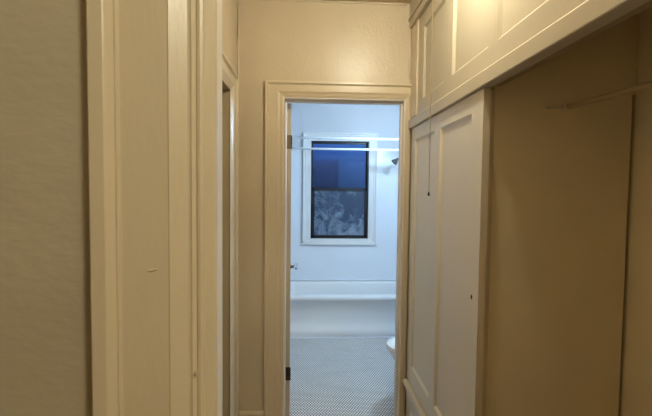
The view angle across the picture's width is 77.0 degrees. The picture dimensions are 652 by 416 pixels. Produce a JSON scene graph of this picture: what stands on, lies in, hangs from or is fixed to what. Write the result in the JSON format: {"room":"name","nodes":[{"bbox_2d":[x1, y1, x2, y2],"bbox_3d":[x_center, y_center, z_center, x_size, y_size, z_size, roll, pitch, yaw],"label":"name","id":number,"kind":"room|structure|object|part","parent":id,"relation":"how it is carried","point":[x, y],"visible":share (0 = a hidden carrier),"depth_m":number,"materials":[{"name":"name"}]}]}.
{"room":"hallway","nodes":[
{"label":"hallway","id":0,"kind":"room"},
{"bbox_2d":[0,0,91,415],"bbox_3d":[0.272,0.182,0.574,3.600,2.589,0.032,0,3,-3],"label":"wall","id":1,"kind":"structure","parent":0,"point":[46,364],"depth_m":0.52,"materials":[{"name":"beige paint"}]},
{"bbox_2d":[86,0,222,415],"bbox_3d":[0.184,0.424,0.564,0.949,2.104,0.070,0,3,-3],"label":"door frame","id":2,"kind":"structure","parent":1,"relation":"attached to","point":[152,64],"depth_m":0.51,"materials":[{"name":"white wood"}]},
{"bbox_2d":[222,0,237,72],"bbox_3d":[-0.538,0.132,1.481,0.120,2.589,1.860,0,3,-3],"label":"wall","id":3,"kind":"structure","parent":0,"point":[229,7],"depth_m":2.15,"materials":[{"name":"beige paint"}]},
{"bbox_2d":[222,50,238,415],"bbox_3d":[-0.542,0.354,1.798,0.146,2.116,1.045,0,3,-3],"label":"door frame","id":4,"kind":"structure","parent":3,"relation":"attached to","point":[230,78],"depth_m":2.19,"materials":[{"name":"white wood"}]},
{"bbox_2d":[237,0,410,412],"bbox_3d":[0.181,0.090,2.500,2.600,2.594,0.131,0,3,-3],"label":"wall","id":5,"kind":"structure","parent":0,"point":[281,40],"depth_m":2.40,"materials":[{"name":"beige paint"}]},
{"bbox_2d":[239,411,263,415],"bbox_3d":[-0.453,1.303,2.463,0.162,0.161,0.018,0,3,-3],"label":"baseboard","id":6,"kind":"structure","parent":5,"relation":"attached to","point":[241,413],"depth_m":2.46,"materials":[{"name":"white wood"}]},
{"bbox_2d":[285,103,297,415],"bbox_3d":[-0.252,0.347,2.888,0.100,2.005,0.705,0,3,-3],"label":"door","id":7,"kind":"structure","parent":5,"relation":"in","point":[289,266],"depth_m":2.54,"materials":[{"name":"beige paint"}]},
{"bbox_2d":[264,80,410,415],"bbox_3d":[0.061,0.325,2.499,0.852,2.122,0.150,0,3,-3],"label":"door frame","id":8,"kind":"structure","parent":5,"relation":"attached to","point":[276,91],"depth_m":2.43,"materials":[{"name":"white wood"}]},
{"bbox_2d":[408,0,651,128],"bbox_3d":[0.584,-0.787,1.490,0.124,0.730,1.859,0,3,-3],"label":"upper cabinet","id":9,"kind":"object","parent":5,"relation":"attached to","point":[477,45],"visible":1,"depth_m":1.40,"materials":[{"name":"beige paint"}]},
{"bbox_3d":[0.570,-0.754,1.491,0.056,0.542,1.859,0,3,-3],"label":"frame","id":10,"kind":"part","parent":9,"relation":"part of","materials":[{"name":"white wood"}]},
{"bbox_3d":[0.536,-0.770,2.030,0.024,0.522,0.494,0,3,-3],"label":"door","id":11,"kind":"part","parent":9,"relation":"part of","materials":[{"name":"beige paint"}]},
{"bbox_3d":[0.536,-0.766,2.012,0.001,0.355,0.308,0,3,-3],"label":"panel","id":12,"kind":"part","parent":9,"relation":"part of","materials":[{"name":"white wood"}]},
{"bbox_3d":[0.558,-0.748,1.565,0.024,0.522,0.438,0,3,-3],"label":"door","id":13,"kind":"part","parent":9,"relation":"part of","materials":[{"name":"beige paint"}]},
{"bbox_3d":[0.557,-0.745,1.564,0.001,0.355,0.327,0,3,-3],"label":"panel","id":14,"kind":"part","parent":9,"relation":"part of","materials":[{"name":"white wood"}]},
{"bbox_3d":[0.575,-0.727,1.173,0.001,0.355,0.274,0,3,-3],"label":"panel","id":15,"kind":"part","parent":9,"relation":"part of","materials":[{"name":"white wood"}]},
{"bbox_3d":[0.577,-0.729,1.158,0.024,0.522,0.376,0,3,-3],"label":"door","id":16,"kind":"part","parent":9,"relation":"part of","materials":[{"name":"beige paint"}]},
{"bbox_3d":[0.595,-0.711,0.771,0.024,0.522,0.399,0,3,-3],"label":"door","id":17,"kind":"part","parent":9,"relation":"part of","materials":[{"name":"beige paint"}]},
{"bbox_2d":[290,338,394,415],"bbox_3d":[0.110,1.379,3.771,2.600,0.100,2.413,0,3,-3],"label":"floor","id":18,"kind":"structure","parent":0,"point":[332,376],"depth_m":3.28,"materials":[{"name":"tile"}]},
{"bbox_2d":[290,337,391,338],"bbox_3d":[0.243,1.308,4.139,1.500,0.010,0.016,0,3,-3],"label":"trim","id":19,"kind":"structure","parent":18,"relation":"on","point":[290,337],"depth_m":4.12,"materials":[{"name":"white paint"}]},
{"bbox_2d":[290,281,395,336],"bbox_3d":[0.225,1.084,4.494,1.490,0.425,0.739,0,3,-3],"label":"bathtub","id":20,"kind":"object","parent":18,"relation":"on","point":[317,308],"visible":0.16,"depth_m":4.16,"materials":[{"name":"white ceramic"}]},
{"bbox_2d":[386,337,394,359],"bbox_3d":[0.737,0.987,2.897,0.627,0.778,0.480,0,3,-3],"label":"toilet","id":21,"kind":"object","parent":18,"relation":"on","point":[390,344],"visible":0.04,"depth_m":2.86,"materials":[{"name":"white ceramic"}]},
{"bbox_3d":[0.649,0.960,2.891,0.447,0.016,0.378,0,3,-3],"label":"lid","id":22,"kind":"part","parent":21,"relation":"part of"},
{"bbox_2d":[291,103,398,242],"bbox_3d":[0.219,-0.018,4.890,1.700,2.589,0.140,0,3,-3],"label":"wall","id":23,"kind":"structure","parent":0,"point":[383,120],"depth_m":4.77,"materials":[{"name":"paint"}]},
{"bbox_2d":[301,132,377,244],"bbox_3d":[0.159,-0.222,4.857,0.885,1.309,0.182,0,3,-3],"label":"window","id":24,"kind":"structure","parent":23,"relation":"in","point":[366,235],"depth_m":4.81,"materials":[{"name":"white paint"}]},
{"bbox_3d":[0.154,0.396,4.844,0.885,0.075,0.084,0,3,-3],"label":"sill","id":25,"kind":"part","parent":24,"relation":"part of","materials":[{"name":"white paint"}]},
{"bbox_3d":[0.156,0.059,4.861,0.661,0.599,0.030,0,3,-3],"label":"sash","id":26,"kind":"part","parent":24,"relation":"part of","materials":[{"name":"black paint"}]},
{"bbox_3d":[0.156,0.058,4.861,0.599,0.531,0.004,0,3,-3],"label":"pane","id":27,"kind":"part","parent":24,"relation":"part of","materials":[{"name":"clear glass"}]},
{"bbox_3d":[0.158,-0.215,4.876,0.675,1.148,0.144,0,3,-3],"label":"frame","id":28,"kind":"part","parent":24,"relation":"part of","materials":[{"name":"black paint"}]},
{"bbox_3d":[0.160,-0.490,4.875,0.661,0.589,0.030,0,3,-3],"label":"sash","id":29,"kind":"part","parent":24,"relation":"part of","materials":[{"name":"black paint"}]},
{"bbox_2d":[290,279,395,280],"bbox_3d":[0.211,0.848,4.842,1.492,0.015,0.024,0,3,-3],"label":"trim","id":30,"kind":"structure","parent":23,"relation":"attached to","point":[290,279],"depth_m":4.83,"materials":[{"name":"white paint"}]},
{"bbox_2d":[290,150,398,278],"bbox_3d":[0.240,0.116,4.426,1.500,1.566,0.800,0,3,-3],"label":"wall panel","id":31,"kind":"object","parent":23,"relation":"attached to","point":[378,261],"visible":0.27,"depth_m":4.84,"materials":[{"name":"white paint"}]},
{"bbox_2d":[392,158,397,164],"bbox_3d":[0.852,-0.543,4.474,0.272,0.149,0.074,0,3,-3],"label":"shower fixture","id":32,"kind":"object","parent":31,"relation":"attached to","point":[394,161],"visible":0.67,"depth_m":4.45,"materials":[{"name":"silver metal"}]},
{"bbox_2d":[323,0,411,3],"bbox_3d":[0.251,-1.196,1.259,3.800,0.100,7.200,0,3,-3],"label":"ceiling","id":33,"kind":"structure","parent":0,"point":[388,1],"depth_m":2.37,"materials":[{"name":"paint"}]},
{"bbox_2d":[428,0,432,195],"bbox_3d":[0.340,-0.593,1.321,0.110,1.107,0.110,0,3,-3],"label":"pull cord","id":34,"kind":"object","parent":33,"relation":"hanging from","point":[432,0],"visible":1,"depth_m":1.29,"materials":[{"name":"fabric"}]},
{"bbox_2d":[486,13,639,415],"bbox_3d":[0.849,0.290,1.510,0.525,2.300,0.028,0,3,-3],"label":"wall","id":35,"kind":"structure","parent":0,"point":[560,184],"depth_m":1.49,"materials":[{"name":"paint"}]},
{"bbox_2d":[545,81,651,110],"bbox_3d":[0.843,-0.323,1.030,0.085,0.046,0.872,0,3,-3],"label":"clothes rod","id":36,"kind":"object","parent":35,"relation":"attached to","point":[565,107],"visible":1,"depth_m":1.26,"materials":[{"name":"paint"}]},
{"bbox_2d":[618,6,651,415],"bbox_3d":[1.160,0.146,1.562,0.100,2.589,1.860,0,3,-3],"label":"wall","id":37,"kind":"structure","parent":0,"point":[635,389],"depth_m":1.46,"materials":[{"name":"paint"}]},
{"bbox_3d":[0.278,1.547,0.179,3.800,0.100,4.787,0,3,-3],"label":"floor","id":38,"kind":"structure","parent":0,"visible":0},
{"bbox_2d":[402,378,425,415],"bbox_3d":[0.743,1.235,2.011,0.521,0.363,0.995,0,3,-3],"label":"drawer unit","id":39,"kind":"object","parent":38,"relation":"on","point":[413,406],"visible":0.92,"depth_m":2.34,"materials":[{"name":"beige paint"}]},
{"bbox_3d":[0.521,1.173,1.998,0.024,0.154,0.995,0,3,-3],"label":"drawer","id":40,"kind":"part","parent":39,"relation":"part of","materials":[{"name":"beige paint"}]},
{"bbox_2d":[406,88,494,415],"bbox_3d":[0.541,0.305,1.959,0.047,1.492,0.996,0,3,-3],"label":"closet door","id":41,"kind":"structure","parent":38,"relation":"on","point":[450,227],"depth_m":1.75,"materials":[{"name":"beige paint"}]},
{"bbox_3d":[0.528,0.288,1.959,0.001,1.292,0.770,0,3,-3],"label":"panel","id":42,"kind":"part","parent":41,"relation":"part of","materials":[{"name":"white wood"}]},
{"bbox_3d":[-0.526,0.029,3.708,0.100,2.589,2.353,0,3,-3],"label":"wall","id":43,"kind":"structure","parent":0,"visible":0},
{"bbox_2d":[291,147,398,150],"bbox_3d":[0.257,-0.590,4.124,1.494,0.059,0.060,0,3,-3],"label":"shower curtain rod","id":44,"kind":"object","parent":43,"relation":"attached to","point":[293,148],"visible":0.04,"depth_m":4.11,"materials":[{"name":"white metal"}]},
{"bbox_2d":[292,137,398,140],"bbox_3d":[0.260,-0.691,4.089,1.494,0.059,0.060,0,3,-3],"label":"shower curtain rod","id":45,"kind":"object","parent":43,"relation":"attached to","point":[332,138],"visible":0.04,"depth_m":4.08,"materials":[{"name":"white metal"}]}
]}

